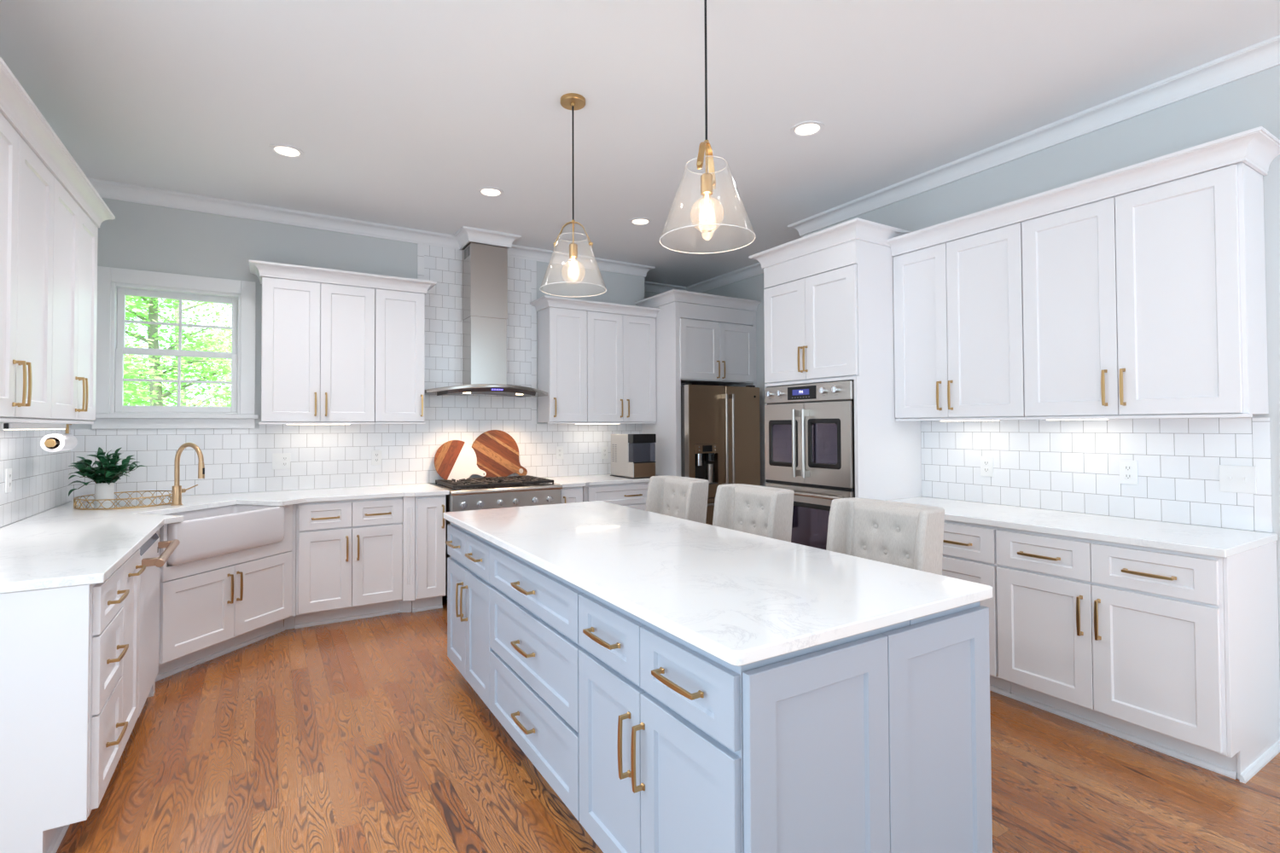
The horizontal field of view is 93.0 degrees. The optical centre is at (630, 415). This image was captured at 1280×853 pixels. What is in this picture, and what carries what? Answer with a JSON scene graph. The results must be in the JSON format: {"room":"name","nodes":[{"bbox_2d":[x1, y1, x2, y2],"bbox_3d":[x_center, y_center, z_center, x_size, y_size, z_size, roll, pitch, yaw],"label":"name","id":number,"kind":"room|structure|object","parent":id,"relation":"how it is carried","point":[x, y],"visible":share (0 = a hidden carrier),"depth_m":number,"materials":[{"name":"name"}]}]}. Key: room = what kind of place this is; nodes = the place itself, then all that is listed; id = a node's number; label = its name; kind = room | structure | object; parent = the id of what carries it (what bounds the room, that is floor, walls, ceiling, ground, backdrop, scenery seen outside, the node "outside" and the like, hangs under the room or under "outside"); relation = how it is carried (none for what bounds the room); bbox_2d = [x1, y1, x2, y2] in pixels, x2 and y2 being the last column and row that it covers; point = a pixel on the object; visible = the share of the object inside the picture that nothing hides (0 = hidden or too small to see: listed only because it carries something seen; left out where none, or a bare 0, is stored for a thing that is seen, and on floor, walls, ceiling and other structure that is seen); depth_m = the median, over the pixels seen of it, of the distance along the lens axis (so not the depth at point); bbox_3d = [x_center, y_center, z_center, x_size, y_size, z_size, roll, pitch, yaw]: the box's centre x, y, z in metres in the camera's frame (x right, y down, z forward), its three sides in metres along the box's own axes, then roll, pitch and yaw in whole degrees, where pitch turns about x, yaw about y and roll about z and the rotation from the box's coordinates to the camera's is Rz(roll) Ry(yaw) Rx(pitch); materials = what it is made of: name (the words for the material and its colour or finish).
{"room":"kitchen","nodes":[
{"label":"kitchen","id":0,"kind":"room"},
{"bbox_2d":[0,116,71,528],"bbox_3d":[-2.987,-0.075,2.706,0.128,3.060,3.000,0,-1,-31],"label":"wall","id":1,"kind":"structure","parent":0,"point":[40,481],"depth_m":3.33,"materials":[{"name":"white tile"}]},
{"bbox_2d":[5,467,11,493],"bbox_3d":[-3.107,0.325,3.034,0.009,0.122,0.076,0,-1,-31],"label":"wall outlet","id":2,"kind":"object","parent":1,"relation":"attached to","point":[8,471],"visible":1,"depth_m":3.02,"materials":[{"name":"white plastic"}]},
{"bbox_2d":[0,112,53,423],"bbox_3d":[-2.462,-0.542,2.262,0.324,1.134,0.941,0,-1,-31],"label":"upper cabinet","id":3,"kind":"object","parent":1,"relation":"attached to","point":[26,184],"visible":1,"depth_m":2.40,"materials":[{"name":"white paint"}]},
{"bbox_2d":[0,56,115,227],"bbox_3d":[-2.541,-1.121,2.711,0.077,0.075,1.773,0,-1,-31],"label":"crown molding","id":4,"kind":"structure","parent":3,"relation":"on","point":[16,106],"depth_m":2.52,"materials":[{"name":"white paint"}]},
{"bbox_2d":[0,424,70,527],"bbox_3d":[-3.009,0.291,2.856,0.008,0.506,2.692,0,-1,-31],"label":"tile backsplash","id":5,"kind":"structure","parent":1,"relation":"attached to","point":[40,481],"depth_m":3.33,"materials":[{"name":"white tile"}]},
{"bbox_2d":[45,176,98,424],"bbox_3d":[-2.918,-0.526,3.022,0.324,1.134,0.830,0,-1,-31],"label":"upper cabinet","id":6,"kind":"object","parent":1,"relation":"attached to","point":[74,301],"visible":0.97,"depth_m":3.03,"materials":[{"name":"white paint"}]},
{"bbox_2d":[2,423,66,430],"bbox_3d":[-2.764,0.052,2.833,0.028,0.028,0.808,0,-1,-31],"label":"light","id":7,"kind":"object","parent":6,"relation":"attached to","point":[5,426],"visible":1,"depth_m":2.72,"materials":[{"name":"white plastic"}]},
{"bbox_2d":[3,429,57,430],"bbox_3d":[-2.766,0.066,2.836,0.024,0.002,0.780,0,-1,-31],"label":"diffuser","id":8,"kind":"object","parent":7,"relation":"attached to","point":[3,429],"depth_m":2.70,"materials":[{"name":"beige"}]},
{"bbox_2d":[44,424,71,447],"bbox_3d":[-3.042,0.106,3.235,0.042,0.120,0.330,0,-1,-31],"label":"paper towel holder","id":9,"kind":"object","parent":6,"relation":"attached to","point":[49,443],"visible":0.66,"depth_m":3.10,"materials":[{"name":"gold metal"}]},
{"bbox_2d":[40,433,77,452],"bbox_3d":[-3.044,0.145,3.237,0.094,0.094,0.254,0,-1,-31],"label":"paper towel roll","id":10,"kind":"object","parent":9,"relation":"on","point":[67,442],"visible":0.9,"depth_m":3.16,"materials":[{"name":"white paper"}]},
{"bbox_2d":[69,197,644,501],"bbox_3d":[-1.861,-0.035,5.203,4.630,3.060,0.138,0,-1,-31],"label":"wall","id":11,"kind":"structure","parent":0,"point":[146,237],"depth_m":4.88,"materials":[{"name":"white tile"}]},
{"bbox_2d":[91,266,258,429],"bbox_3d":[-3.236,-0.454,4.355,0.975,1.100,0.170,0,-1,-31],"label":"window","id":12,"kind":"structure","parent":11,"relation":"in","point":[113,284],"depth_m":4.31,"materials":[{"name":"white paint"}]},
{"bbox_2d":[272,453,290,470],"bbox_3d":[-2.660,0.350,4.628,0.122,0.122,0.011,0,-1,-31],"label":"wall outlet","id":13,"kind":"object","parent":11,"relation":"attached to","point":[280,461],"visible":1,"depth_m":4.63,"materials":[{"name":"white plastic"}]},
{"bbox_2d":[282,456,287,460],"bbox_3d":[-2.639,0.330,4.638,0.033,0.028,0.002,0,-1,-31],"label":"receptacle","id":14,"kind":"object","parent":13,"relation":"attached to","point":[284,458],"depth_m":4.64,"materials":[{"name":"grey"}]},
{"bbox_2d":[258,276,374,424],"bbox_3d":[-2.382,-0.471,4.637,0.770,1.078,0.324,0,-1,-31],"label":"upper cabinet","id":15,"kind":"object","parent":11,"relation":"attached to","point":[317,339],"visible":1,"depth_m":4.52,"materials":[{"name":"white paint"}]},
{"bbox_2d":[286,424,349,424],"bbox_3d":[-2.372,0.061,4.625,0.440,0.018,0.040,0,-1,-31],"label":"light","id":16,"kind":"object","parent":15,"relation":"attached to","point":[287,424],"visible":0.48,"depth_m":4.61,"materials":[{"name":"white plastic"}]},
{"bbox_2d":[249,259,436,294],"bbox_3d":[-2.209,-1.038,4.732,1.289,0.092,0.361,0,-1,-31],"label":"crown molding","id":17,"kind":"structure","parent":11,"relation":"attached to","point":[260,269],"depth_m":4.57,"materials":[{"name":"white paint"}]},
{"bbox_2d":[371,449,381,465],"bbox_3d":[-2.080,0.345,4.977,0.076,0.122,0.009,0,-1,-31],"label":"wall outlet","id":18,"kind":"object","parent":11,"relation":"attached to","point":[375,455],"visible":1,"depth_m":4.97,"materials":[{"name":"white plastic"}]},
{"bbox_2d":[374,288,425,424],"bbox_3d":[-1.887,-0.468,4.935,0.383,1.078,0.324,0,-1,-31],"label":"upper cabinet","id":19,"kind":"object","parent":11,"relation":"attached to","point":[399,316],"visible":0.99,"depth_m":4.83,"materials":[{"name":"white paint"}]},
{"bbox_2d":[424,242,547,397],"bbox_3d":[-1.215,-0.819,5.225,1.056,1.296,0.516,0,-1,-31],"label":"range hood","id":20,"kind":"object","parent":11,"relation":"attached to","point":[485,267],"visible":0.99,"depth_m":5.21,"materials":[{"name":"silver metal"}]},
{"bbox_2d":[555,446,563,459],"bbox_3d":[-0.677,0.358,5.820,0.076,0.122,0.009,0,-1,-31],"label":"wall outlet","id":21,"kind":"object","parent":11,"relation":"attached to","point":[559,450],"visible":1,"depth_m":5.82,"materials":[{"name":"white plastic"}]},
{"bbox_2d":[537,307,587,424],"bbox_3d":[-0.633,-0.460,5.687,0.389,1.078,0.324,0,-1,-31],"label":"upper cabinet","id":22,"kind":"object","parent":11,"relation":"attached to","point":[561,332],"visible":1,"depth_m":5.59,"materials":[{"name":"white paint"}]},
{"bbox_2d":[600,447,607,459],"bbox_3d":[-0.257,0.374,6.072,0.076,0.122,0.009,0,-1,-31],"label":"wall outlet","id":23,"kind":"object","parent":11,"relation":"attached to","point":[603,450],"visible":1,"depth_m":6.07,"materials":[{"name":"white plastic"}]},
{"bbox_2d":[586,310,656,424],"bbox_3d":[-0.135,-0.456,5.987,0.772,1.078,0.324,0,-1,-31],"label":"upper cabinet","id":24,"kind":"object","parent":11,"relation":"attached to","point":[621,349],"visible":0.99,"depth_m":5.87,"materials":[{"name":"white paint"}]},
{"bbox_2d":[0,0,1279,286],"bbox_3d":[0.574,-1.697,2.632,7.100,0.150,8.350,0,-1,-31],"label":"ceiling","id":25,"kind":"structure","parent":0,"point":[398,112],"depth_m":3.03,"materials":[{"name":"white paint"}]},
{"bbox_2d":[269,144,304,158],"bbox_3d":[-2.064,-1.588,3.653,0.186,0.008,0.186,0,-1,-31],"label":"recessed light","id":26,"kind":"object","parent":25,"relation":"in","point":[283,150],"visible":1,"depth_m":3.65,"materials":[{"name":"white paint"}]},
{"bbox_2d":[477,186,504,197],"bbox_3d":[-0.990,-1.581,4.303,0.186,0.008,0.186,0,-1,-31],"label":"recessed light","id":27,"kind":"object","parent":25,"relation":"in","point":[491,192],"visible":1,"depth_m":4.30,"materials":[{"name":"white paint"}]},
{"bbox_2d":[539,93,606,296],"bbox_3d":[-0.291,-1.123,3.087,0.338,0.974,0.338,0,-1,0],"label":"pendant lamp","id":28,"kind":"object","parent":25,"relation":"hanging from","point":[572,101],"visible":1,"depth_m":3.08,"materials":[{"name":"clear glass"}]},
{"bbox_2d":[569,243,577,258],"bbox_3d":[-0.289,-0.836,3.082,0.043,0.072,0.043,0,-1,0],"label":"socket","id":29,"kind":"object","parent":28,"relation":"attached to","point":[573,247],"depth_m":3.06,"materials":[{"name":"gold metal"}]},
{"bbox_2d":[628,217,651,226],"bbox_3d":[0.083,-1.574,4.935,0.186,0.008,0.186,0,-1,-31],"label":"recessed light","id":30,"kind":"object","parent":25,"relation":"in","point":[637,221],"visible":1,"depth_m":4.93,"materials":[{"name":"white paint"}]},
{"bbox_2d":[659,0,756,254],"bbox_3d":[0.271,-1.125,2.164,0.338,1.007,0.338,-1,-1,22],"label":"pendant lamp","id":31,"kind":"object","parent":25,"relation":"hanging from","point":[707,180],"visible":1,"depth_m":2.15,"materials":[{"name":"clear glass"}]},
{"bbox_2d":[700,173,712,196],"bbox_3d":[0.272,-0.822,2.159,0.043,0.072,0.043,-1,-1,22],"label":"socket","id":32,"kind":"object","parent":31,"relation":"attached to","point":[706,178],"depth_m":2.14,"materials":[{"name":"gold metal"}]},
{"bbox_2d":[790,120,824,137],"bbox_3d":[0.994,-1.606,3.408,0.186,0.008,0.186,0,-1,-31],"label":"recessed light","id":33,"kind":"object","parent":25,"relation":"in","point":[805,129],"visible":1,"depth_m":3.41,"materials":[{"name":"white paint"}]},
{"bbox_2d":[644,290,684,386],"bbox_3d":[0.245,-0.009,7.138,1.234,3.060,0.120,0,-1,-31],"label":"wall","id":34,"kind":"structure","parent":0,"point":[647,294],"depth_m":7.09,"materials":[{"name":"white paint"}]},
{"bbox_2d":[56,596,1279,852],"bbox_3d":[0.588,1.488,2.575,7.100,0.100,8.350,0,-1,-31],"label":"floor","id":35,"kind":"structure","parent":0,"point":[362,736],"depth_m":2.43,"materials":[{"name":"brown wood"}]},
{"bbox_2d":[0,564,129,852],"bbox_3d":[-2.126,0.999,2.027,0.676,0.882,0.428,0,-1,-31],"label":"base cabinet","id":36,"kind":"object","parent":35,"relation":"on","point":[61,652],"visible":1,"depth_m":1.95,"materials":[{"name":"white paint"}]},
{"bbox_2d":[121,548,145,752],"bbox_3d":[-2.328,1.006,2.365,0.676,0.882,0.359,0,-1,-31],"label":"base cabinet","id":37,"kind":"object","parent":35,"relation":"on","point":[132,572],"visible":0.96,"depth_m":2.55,"materials":[{"name":"white paint"}]},
{"bbox_2d":[147,682,154,697],"bbox_3d":[-2.611,1.020,3.109,0.280,0.881,0.042,0,-1,-31],"label":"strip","id":38,"kind":"object","parent":35,"relation":"on","point":[152,691],"visible":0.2,"depth_m":3.15,"materials":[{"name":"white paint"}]},
{"bbox_2d":[138,532,180,717],"bbox_3d":[-2.532,1.016,2.789,0.686,0.878,0.578,0,-1,-31],"label":"dishwasher","id":39,"kind":"object","parent":35,"relation":"on","point":[149,551],"visible":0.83,"depth_m":2.89,"materials":[{"name":"white wood"}]},
{"bbox_2d":[154,504,296,681],"bbox_3d":[-2.809,1.033,3.772,1.280,0.881,1.293,0,-1,-31],"label":"base cabinet","id":40,"kind":"object","parent":35,"relation":"on","point":[210,608],"visible":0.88,"depth_m":3.63,"materials":[{"name":"white paint"}]},
{"bbox_2d":[0,483,449,593],"bbox_3d":[-2.011,0.566,3.434,2.298,0.032,2.715,0,-1,-31],"label":"countertop","id":41,"kind":"structure","parent":40,"relation":"on","point":[63,545],"depth_m":2.80,"materials":[{"name":"white stone"}]},
{"bbox_2d":[73,490,172,510],"bbox_3d":[-3.171,0.532,3.837,0.518,0.061,0.518,0,-1,-31],"label":"decorative tray","id":42,"kind":"object","parent":41,"relation":"on","point":[119,503],"visible":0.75,"depth_m":3.76,"materials":[{"name":"gold metal"}]},
{"bbox_2d":[94,482,114,503],"bbox_3d":[-3.356,0.492,3.873,0.094,0.126,0.094,0,-1,-31],"label":"vase","id":43,"kind":"object","parent":42,"relation":"on","point":[102,491],"visible":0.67,"depth_m":3.84,"materials":[{"name":"white ceramic"}]},
{"bbox_2d":[68,447,145,496],"bbox_3d":[-3.326,0.368,3.860,0.380,0.330,0.297,0,-1,-31],"label":"leafy branches","id":44,"kind":"object","parent":43,"relation":"in","point":[107,472],"visible":0.98,"depth_m":3.83,"materials":[{"name":"green plant"}]},
{"bbox_2d":[75,498,171,508],"bbox_3d":[-3.171,0.556,3.837,0.504,0.004,0.504,0,-1,-31],"label":"mirror","id":45,"kind":"object","parent":42,"relation":"on","point":[133,503],"depth_m":3.77,"materials":[{"name":"mirror"}]},
{"bbox_2d":[170,442,204,506],"bbox_3d":[-2.732,0.365,3.824,0.250,0.391,0.167,-1,-1,16],"label":"kitchen faucet","id":46,"kind":"object","parent":41,"relation":"on","point":[177,491],"visible":1,"depth_m":3.78,"materials":[{"name":"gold metal"}]},
{"bbox_2d":[162,504,284,565],"bbox_3d":[-2.571,0.711,3.700,0.420,0.240,0.738,-1,-1,16],"label":"sink","id":47,"kind":"object","parent":41,"relation":"in","point":[206,533],"visible":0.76,"depth_m":3.63,"materials":[{"name":"white ceramic"}]},
{"bbox_2d":[294,496,402,628],"bbox_3d":[-2.125,1.044,4.549,0.690,0.882,0.665,0,-1,-31],"label":"base cabinet","id":48,"kind":"object","parent":35,"relation":"on","point":[349,553],"visible":0.98,"depth_m":4.30,"materials":[{"name":"white paint"}]},
{"bbox_2d":[399,494,445,612],"bbox_3d":[-1.687,1.046,4.785,0.308,0.882,0.712,0,-1,-31],"label":"base cabinet","id":49,"kind":"object","parent":35,"relation":"on","point":[423,523],"visible":0.94,"depth_m":4.52,"materials":[{"name":"white paint"}]},
{"bbox_2d":[445,522,494,709],"bbox_3d":[-0.584,1.014,3.233,0.657,0.881,0.756,0,-1,-31],"label":"base cabinet","id":50,"kind":"object","parent":35,"relation":"on","point":[468,584],"visible":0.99,"depth_m":3.04,"materials":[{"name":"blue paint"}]},
{"bbox_2d":[430,475,562,599],"bbox_3d":[-1.120,1.015,5.072,0.913,0.950,0.789,0,-1,-31],"label":"range","id":51,"kind":"object","parent":35,"relation":"on","point":[508,491],"visible":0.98,"depth_m":4.83,"materials":[{"name":"silver metal"}]},
{"bbox_2d":[434,440,486,482],"bbox_3d":[-1.475,0.396,5.270,0.446,0.365,0.052,0,-1,-31],"label":"cutting board","id":52,"kind":"object","parent":51,"relation":"on","point":[456,460],"visible":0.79,"depth_m":5.25,"materials":[{"name":"brown wood"}]},
{"bbox_2d":[430,482,558,493],"bbox_3d":[-1.147,0.590,5.122,0.913,0.014,0.690,0,-1,-31],"label":"cooktop","id":53,"kind":"object","parent":51,"relation":"in","point":[520,485],"depth_m":4.87,"materials":[{"name":"silver metal"}]},
{"bbox_2d":[471,430,527,477],"bbox_3d":[-1.184,0.355,5.481,0.519,0.447,0.055,0,-1,-31],"label":"cutting board","id":54,"kind":"object","parent":51,"relation":"on","point":[497,452],"visible":0.94,"depth_m":5.47,"materials":[{"name":"brown wood"}]},
{"bbox_2d":[489,544,583,820],"bbox_3d":[-0.154,0.999,2.518,0.657,0.881,0.910,0,-1,-31],"label":"base cabinet","id":55,"kind":"object","parent":35,"relation":"on","point":[535,647],"visible":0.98,"depth_m":2.28,"materials":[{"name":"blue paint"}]},
{"bbox_2d":[443,500,992,666],"bbox_3d":[0.013,0.542,2.604,1.001,0.032,2.484,0,-1,-31],"label":"countertop","id":56,"kind":"structure","parent":55,"relation":"on","point":[740,598],"depth_m":1.90,"materials":[{"name":"white stone"}]},
{"bbox_2d":[560,486,587,503],"bbox_3d":[-0.628,1.053,5.420,0.275,0.882,0.712,0,-1,-31],"label":"base cabinet","id":57,"kind":"object","parent":35,"relation":"on","point":[568,495],"visible":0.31,"depth_m":5.15,"materials":[{"name":"white paint"}]},
{"bbox_2d":[587,482,649,510],"bbox_3d":[-0.112,1.057,5.758,0.953,0.882,0.665,0,-1,-31],"label":"base cabinet","id":58,"kind":"object","parent":35,"relation":"on","point":[631,495],"visible":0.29,"depth_m":5.45,"materials":[{"name":"white paint"}]},
{"bbox_2d":[543,474,666,488],"bbox_3d":[-0.228,0.599,5.684,1.234,0.032,0.692,0,-1,-31],"label":"countertop","id":59,"kind":"structure","parent":58,"relation":"on","point":[584,480],"depth_m":5.46,"materials":[{"name":"white stone"}]},
{"bbox_2d":[610,434,656,479],"bbox_3d":[0.046,0.380,5.790,0.310,0.408,0.440,0,-1,-31],"label":"ice maker","id":60,"kind":"object","parent":59,"relation":"on","point":[630,453],"visible":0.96,"depth_m":5.66,"materials":[{"name":"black plastic"}]},
{"bbox_2d":[645,475,709,523],"bbox_3d":[0.150,0.930,3.759,0.572,1.063,0.470,0,-1,-31],"label":"counter chair","id":61,"kind":"object","parent":35,"relation":"on","point":[682,497],"visible":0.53,"depth_m":3.85,"materials":[{"name":"beige fabric"}]},
{"bbox_2d":[662,477,692,518],"bbox_3d":[0.305,0.614,3.858,0.068,0.415,0.364,0,-1,-31],"label":"tufted cushion","id":62,"kind":"object","parent":61,"relation":"on","point":[674,490],"depth_m":3.89,"materials":[{"name":"beige fabric"}]},
{"bbox_2d":[641,302,756,477],"bbox_3d":[0.731,0.211,6.292,1.028,2.586,0.667,0,-1,-31],"label":"tall cabinet","id":63,"kind":"object","parent":35,"relation":"on","point":[696,344],"visible":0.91,"depth_m":5.99,"materials":[{"name":"white paint"}]},
{"bbox_2d":[529,289,761,318],"bbox_3d":[0.203,-1.080,5.986,2.263,0.200,0.697,0,-1,-31],"label":"crown molding","id":64,"kind":"structure","parent":63,"relation":"on","point":[672,295],"depth_m":5.88,"materials":[{"name":"white paint"}]},
{"bbox_2d":[680,383,760,525],"bbox_3d":[0.753,0.591,6.147,0.889,1.780,0.828,0,-1,-31],"label":"refrigerator","id":65,"kind":"object","parent":35,"relation":"on","point":[720,434],"visible":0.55,"depth_m":5.82,"materials":[{"name":"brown metal"}]},
{"bbox_2d":[578,589,909,852],"bbox_3d":[0.285,0.984,1.786,0.657,0.881,0.796,0,-1,-31],"label":"base cabinet","id":66,"kind":"object","parent":35,"relation":"on","point":[660,723],"depth_m":1.49,"materials":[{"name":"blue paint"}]},
{"bbox_2d":[881,605,992,852],"bbox_3d":[0.858,0.984,1.678,0.466,0.833,0.022,0,-1,-31],"label":"island end panel","id":67,"kind":"object","parent":66,"relation":"attached to","point":[939,711],"visible":1,"depth_m":1.68,"materials":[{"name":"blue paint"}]},
{"bbox_2d":[712,483,794,542],"bbox_3d":[0.510,0.918,3.159,0.572,1.063,0.470,0,-1,-31],"label":"counter chair","id":68,"kind":"object","parent":35,"relation":"on","point":[764,511],"visible":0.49,"depth_m":3.25,"materials":[{"name":"beige fabric"}]},
{"bbox_2d":[732,487,774,537],"bbox_3d":[0.665,0.602,3.258,0.068,0.415,0.364,0,-1,-31],"label":"tufted cushion","id":69,"kind":"object","parent":68,"relation":"on","point":[750,505],"depth_m":3.27,"materials":[{"name":"beige fabric"}]},
{"bbox_2d":[763,239,921,500],"bbox_3d":[1.459,0.179,4.262,0.688,2.570,0.810,0,-1,-31],"label":"tall cabinet","id":70,"kind":"object","parent":35,"relation":"on","point":[829,312],"visible":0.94,"depth_m":3.93,"materials":[{"name":"white paint"}]},
{"bbox_2d":[764,380,855,550],"bbox_3d":[1.392,0.508,4.220,0.638,1.444,0.764,0,-1,-31],"label":"wall oven","id":71,"kind":"object","parent":70,"relation":"in","point":[809,428],"visible":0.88,"depth_m":4.03,"materials":[{"name":"grey metal"}]},
{"bbox_2d":[826,497,944,575],"bbox_3d":[0.925,0.903,2.469,0.572,1.063,0.470,0,-1,-31],"label":"counter chair","id":72,"kind":"object","parent":35,"relation":"on","point":[910,536],"visible":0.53,"depth_m":2.55,"materials":[{"name":"beige fabric"}]},
{"bbox_2d":[850,501,922,569],"bbox_3d":[1.079,0.588,2.568,0.068,0.415,0.364,0,-1,-31],"label":"tufted cushion","id":73,"kind":"object","parent":72,"relation":"on","point":[881,532],"depth_m":2.57,"materials":[{"name":"beige fabric"}]},
{"bbox_2d":[942,519,1011,698],"bbox_3d":[1.887,1.009,3.554,0.676,0.882,0.810,0,-1,-31],"label":"base cabinet","id":74,"kind":"object","parent":35,"relation":"on","point":[969,550],"visible":0.15,"depth_m":3.14,"materials":[{"name":"white paint"}]},
{"bbox_2d":[995,527,1279,784],"bbox_3d":[2.321,0.994,2.832,0.676,0.882,0.872,0,-1,-31],"label":"base cabinet","id":75,"kind":"object","parent":35,"relation":"on","point":[1172,654],"visible":0.99,"depth_m":2.56,"materials":[{"name":"white paint"}]},
{"bbox_2d":[884,496,1277,558],"bbox_3d":[2.113,0.544,3.195,0.645,0.032,1.675,0,-1,-31],"label":"countertop","id":76,"kind":"structure","parent":75,"relation":"on","point":[1217,542],"depth_m":2.82,"materials":[{"name":"white stone"}]},
{"bbox_2d":[688,273,767,486],"bbox_3d":[1.368,-0.028,6.351,0.120,3.060,2.386,0,-1,-31],"label":"wall","id":77,"kind":"structure","parent":0,"point":[752,288],"depth_m":6.29,"materials":[{"name":"white paint"}]},
{"bbox_2d":[802,64,1279,673],"bbox_3d":[3.216,-0.102,2.693,0.718,3.060,5.790,0,-1,-31],"label":"wall","id":78,"kind":"structure","parent":0,"point":[1073,466],"depth_m":3.14,"materials":[{"name":"white tile"}]},
{"bbox_2d":[87,34,1279,293],"bbox_3d":[0.433,-1.575,2.473,5.493,0.098,8.126,0,-1,-31],"label":"trim","id":79,"kind":"structure","parent":78,"relation":"attached to","point":[1263,55],"depth_m":4.22,"materials":[{"name":"white paint"}]},
{"bbox_2d":[893,221,1026,421],"bbox_3d":[2.025,-0.514,3.683,0.324,1.090,0.785,0,-1,-31],"label":"upper cabinet","id":80,"kind":"object","parent":78,"relation":"attached to","point":[958,304],"visible":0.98,"depth_m":3.57,"materials":[{"name":"white paint"}]},
{"bbox_2d":[940,420,979,421],"bbox_3d":[2.034,0.025,3.649,0.040,0.018,0.350,0,-1,-31],"label":"light","id":81,"kind":"object","parent":80,"relation":"attached to","point":[940,421],"visible":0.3,"depth_m":3.68,"materials":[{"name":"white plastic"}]},
{"bbox_2d":[980,456,993,477],"bbox_3d":[2.179,0.312,3.710,0.009,0.122,0.076,0,-1,-31],"label":"wall outlet","id":82,"kind":"object","parent":78,"relation":"attached to","point":[986,462],"visible":1,"depth_m":3.71,"materials":[{"name":"white plastic"}]},
{"bbox_2d":[983,460,989,465],"bbox_3d":[2.176,0.291,3.709,0.002,0.028,0.033,0,-1,-31],"label":"receptacle","id":83,"kind":"object","parent":82,"relation":"attached to","point":[986,462],"depth_m":3.71,"materials":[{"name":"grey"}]},
{"bbox_2d":[983,467,989,472],"bbox_3d":[2.176,0.333,3.708,0.002,0.028,0.033,0,-1,-31],"label":"receptacle","id":84,"kind":"object","parent":82,"relation":"attached to","point":[986,469],"depth_m":3.71,"materials":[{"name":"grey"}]},
{"bbox_2d":[920,418,1254,531],"bbox_3d":[2.375,0.278,3.401,0.008,0.506,1.601,0,-1,-31],"label":"backsplash","id":85,"kind":"structure","parent":78,"relation":"attached to","point":[1069,465],"depth_m":3.22,"materials":[{"name":"white tile"}]},
{"bbox_2d":[1119,459,1138,484],"bbox_3d":[2.545,0.290,3.101,0.009,0.122,0.076,0,-1,-31],"label":"wall outlet","id":86,"kind":"object","parent":78,"relation":"attached to","point":[1128,469],"visible":1,"depth_m":3.10,"materials":[{"name":"white plastic"}]},
{"bbox_2d":[1123,465,1132,471],"bbox_3d":[2.542,0.270,3.100,0.002,0.028,0.033,0,-1,-31],"label":"receptacle","id":87,"kind":"object","parent":86,"relation":"attached to","point":[1126,468],"depth_m":3.10,"materials":[{"name":"grey plastic"}]},
{"bbox_2d":[1123,473,1132,479],"bbox_3d":[2.542,0.311,3.099,0.002,0.028,0.033,0,-1,-31],"label":"receptacle","id":88,"kind":"object","parent":86,"relation":"attached to","point":[1126,476],"depth_m":3.10,"materials":[{"name":"grey plastic"}]},
{"bbox_2d":[1021,161,1268,419],"bbox_3d":[2.454,-0.528,2.970,0.324,1.090,0.877,0,-1,-31],"label":"upper cabinet","id":89,"kind":"object","parent":78,"relation":"attached to","point":[1149,302],"visible":1,"depth_m":2.80,"materials":[{"name":"white paint"}]},
{"bbox_2d":[748,126,1279,268],"bbox_3d":[1.865,-1.123,3.566,0.725,0.158,2.622,0,-1,-31],"label":"crown molding","id":90,"kind":"structure","parent":89,"relation":"on","point":[1256,148],"depth_m":3.12,"materials":[{"name":"white paint"}]},
{"bbox_2d":[1046,418,1107,420],"bbox_3d":[2.325,0.015,3.165,0.040,0.018,0.280,0,-1,-31],"label":"light","id":91,"kind":"object","parent":89,"relation":"attached to","point":[1081,419],"visible":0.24,"depth_m":3.12,"materials":[{"name":"white plastic"}]},
{"bbox_2d":[1219,465,1256,494],"bbox_3d":[2.749,0.289,2.750,0.019,0.122,0.122,0,-1,-31],"label":"light switch","id":92,"kind":"object","parent":78,"relation":"attached to","point":[1232,479],"visible":1,"depth_m":2.75,"materials":[{"name":"white plastic"}]},
{"label":"outside","id":93,"kind":"structure","parent":0,"visible":0},
{"bbox_3d":[-14.205,2.391,21.468,50.000,0.100,39.200,0,-1,-31],"label":"ground","id":94,"kind":"structure","parent":93,"visible":0},
{"bbox_2d":[123,295,198,405],"bbox_3d":[-6.882,-0.608,7.422,2.766,5.339,2.826,0,-1,-18],"label":"leafy tree","id":95,"kind":"object","parent":94,"relation":"on","point":[127,360],"visible":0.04,"depth_m":7.83,"materials":[{"name":"green plant"}]},
{"bbox_2d":[123,296,232,407],"bbox_3d":[-8.924,-1.135,11.621,5.289,6.561,4.614,0,-1,-31],"label":"leafy tree","id":96,"kind":"object","parent":94,"relation":"on","point":[152,331],"visible":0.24,"depth_m":11.69,"materials":[{"name":"green plant"}]},
{"bbox_2d":[123,298,232,407],"bbox_3d":[-12.276,-2.013,16.122,5.814,8.503,6.169,-1,-1,39],"label":"leafy tree","id":97,"kind":"object","parent":94,"relation":"on","point":[177,314],"visible":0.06,"depth_m":16.53,"materials":[{"name":"green plant"}]},
{"bbox_2d":[181,302,232,407],"bbox_3d":[-5.602,-0.584,9.381,3.017,5.350,3.088,0,-1,10],"label":"leafy tree","id":98,"kind":"object","parent":94,"relation":"on","point":[229,398],"visible":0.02,"depth_m":9.08,"materials":[{"name":"green plant"}]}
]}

